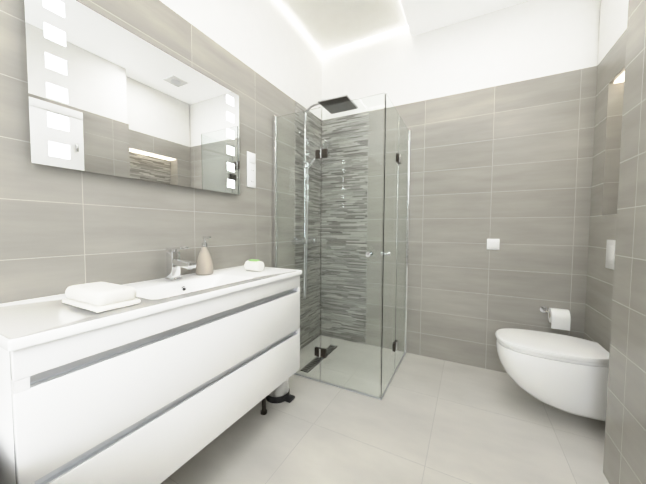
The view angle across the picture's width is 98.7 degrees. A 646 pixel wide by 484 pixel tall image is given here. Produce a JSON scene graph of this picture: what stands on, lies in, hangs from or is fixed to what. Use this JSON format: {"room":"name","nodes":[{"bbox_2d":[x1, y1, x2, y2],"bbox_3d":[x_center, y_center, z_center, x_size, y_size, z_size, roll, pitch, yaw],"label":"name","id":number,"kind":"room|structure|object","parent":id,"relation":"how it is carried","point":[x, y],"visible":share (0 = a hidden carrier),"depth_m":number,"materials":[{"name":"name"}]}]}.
{"room":"bathroom","nodes":[
{"label":"bathroom","id":0,"kind":"room"},
{"bbox_2d":[0,0,321,334],"bbox_3d":[-0.985,-0.404,1.129,0.133,2.905,4.190,2,3,28],"label":"wall","id":1,"kind":"structure","parent":0,"point":[62,230],"depth_m":1.34,"materials":[{"name":"tile"}]},
{"bbox_2d":[24,0,239,194],"bbox_3d":[-0.771,-0.598,1.355,0.029,0.625,0.965,2,3,28],"label":"led mirror","id":2,"kind":"object","parent":1,"relation":"attached to","point":[106,96],"visible":0.98,"depth_m":1.17,"materials":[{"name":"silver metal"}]},
{"bbox_2d":[0,265,301,483],"bbox_3d":[-0.611,0.616,1.265,0.461,0.860,1.208,2,3,28],"label":"vanity unit","id":3,"kind":"object","parent":1,"relation":"attached to","point":[161,381],"visible":0.98,"depth_m":0.88,"materials":[{"name":"white laminate"}]},
{"bbox_2d":[62,281,140,312],"bbox_3d":[-0.725,0.172,0.906,0.230,0.058,0.124,2,3,28],"label":"folded towel","id":4,"kind":"object","parent":3,"relation":"on","point":[98,297],"visible":0.98,"depth_m":0.86,"materials":[{"name":"white fabric"}]},
{"bbox_2d":[165,246,195,279],"bbox_3d":[-0.678,0.102,1.323,0.168,0.162,0.056,2,3,28],"label":"faucet","id":5,"kind":"object","parent":3,"relation":"on","point":[175,262],"visible":1,"depth_m":1.32,"materials":[{"name":"silver metal"}]},
{"bbox_2d":[196,236,212,274],"bbox_3d":[-0.643,0.071,1.507,0.089,0.205,0.088,2,3,28],"label":"soap dispenser","id":6,"kind":"object","parent":3,"relation":"on","point":[204,264],"visible":1,"depth_m":1.48,"materials":[{"name":"beige ceramic"}]},
{"bbox_2d":[244,259,263,271],"bbox_3d":[-0.399,0.136,1.619,0.104,0.068,0.060,2,3,28],"label":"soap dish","id":7,"kind":"object","parent":3,"relation":"on","point":[254,265],"visible":1,"depth_m":1.60,"materials":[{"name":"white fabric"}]},
{"bbox_2d":[247,151,255,187],"bbox_3d":[-0.492,-0.495,1.911,0.012,0.240,0.084,2,3,28],"label":"outlet panel","id":8,"kind":"object","parent":1,"relation":"attached to","point":[251,170],"visible":1,"depth_m":1.90,"materials":[{"name":"white plastic"}]},
{"bbox_2d":[306,94,350,148],"bbox_3d":[0.013,-0.349,2.353,0.495,1.665,0.350,2,3,28],"label":"shower arm","id":9,"kind":"object","parent":1,"relation":"attached to","point":[335,100],"visible":0.21,"depth_m":2.18,"materials":[{"name":"silver metal"}]},
{"bbox_2d":[161,335,608,483],"bbox_3d":[0.064,1.119,0.644,2.480,0.080,4.150,2,3,28],"label":"floor","id":10,"kind":"structure","parent":0,"point":[427,420],"depth_m":1.47,"materials":[{"name":"tile"}]},
{"bbox_2d":[266,378,294,402],"bbox_3d":[-0.283,0.902,1.823,0.200,0.240,0.160,2,3,28],"label":"pedal bin","id":11,"kind":"object","parent":10,"relation":"on","point":[280,393],"visible":0.4,"depth_m":1.77,"materials":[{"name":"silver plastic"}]},
{"bbox_2d":[273,93,384,399],"bbox_3d":[0.001,0.036,1.958,0.869,1.960,0.060,2,3,28],"label":"screen","id":12,"kind":"object","parent":10,"relation":"on","point":[340,267],"visible":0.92,"depth_m":1.91,"materials":[{"name":"clear glass"}]},
{"bbox_2d":[381,93,410,397],"bbox_3d":[0.566,0.032,2.110,0.060,1.960,0.784,2,3,28],"label":"shower door","id":13,"kind":"object","parent":10,"relation":"on","point":[397,158],"visible":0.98,"depth_m":2.02,"materials":[{"name":"clear glass"}]},
{"bbox_2d":[275,0,527,55],"bbox_3d":[0.079,-1.760,0.510,2.480,0.186,4.150,2,3,28],"label":"ceiling","id":14,"kind":"structure","parent":0,"point":[325,27],"depth_m":2.24,"materials":[{"name":"paint"}]},
{"bbox_2d":[321,0,600,372],"bbox_3d":[1.060,-0.450,2.345,2.380,2.905,0.133,2,3,28],"label":"wall","id":15,"kind":"structure","parent":0,"point":[495,110],"depth_m":2.15,"materials":[{"name":"tile"}]},
{"bbox_2d":[487,239,499,249],"bbox_3d":[1.318,0.017,2.149,0.085,0.085,0.013,2,3,28],"label":"light switch","id":16,"kind":"object","parent":15,"relation":"attached to","point":[493,244],"visible":1,"depth_m":2.14,"materials":[{"name":"white plastic"}]},
{"bbox_2d":[540,306,570,330],"bbox_3d":[1.634,0.531,1.948,0.162,0.130,0.114,2,3,28],"label":"paper holder","id":17,"kind":"object","parent":15,"relation":"attached to","point":[560,319],"visible":1,"depth_m":1.90,"materials":[{"name":"white paper"}]},
{"bbox_2d":[584,0,628,422],"bbox_3d":[1.755,-0.403,1.434,0.300,2.905,0.842,2,3,28],"label":"wall","id":18,"kind":"structure","parent":0,"point":[608,124],"depth_m":1.70,"materials":[{"name":"tile"}]},
{"bbox_2d":[495,328,608,420],"bbox_3d":[1.359,0.774,1.672,0.555,0.366,0.374,2,3,28],"label":"toilet","id":19,"kind":"object","parent":18,"relation":"attached to","point":[566,373],"visible":0.81,"depth_m":1.53,"materials":[{"name":"white ceramic"}]},
{"bbox_2d":[605,240,615,269],"bbox_3d":[1.602,0.073,1.513,0.016,0.165,0.246,2,3,28],"label":"flush plate","id":20,"kind":"object","parent":18,"relation":"attached to","point":[610,253],"visible":0.42,"depth_m":1.56,"materials":[{"name":"white plastic"}]},
{"bbox_2d":[603,0,645,483],"bbox_3d":[0.742,-0.327,-0.326,0.454,2.905,3.219,2,3,28],"label":"wall","id":21,"kind":"structure","parent":0,"point":[624,462],"depth_m":1.11,"materials":[{"name":"tile"}]}
]}

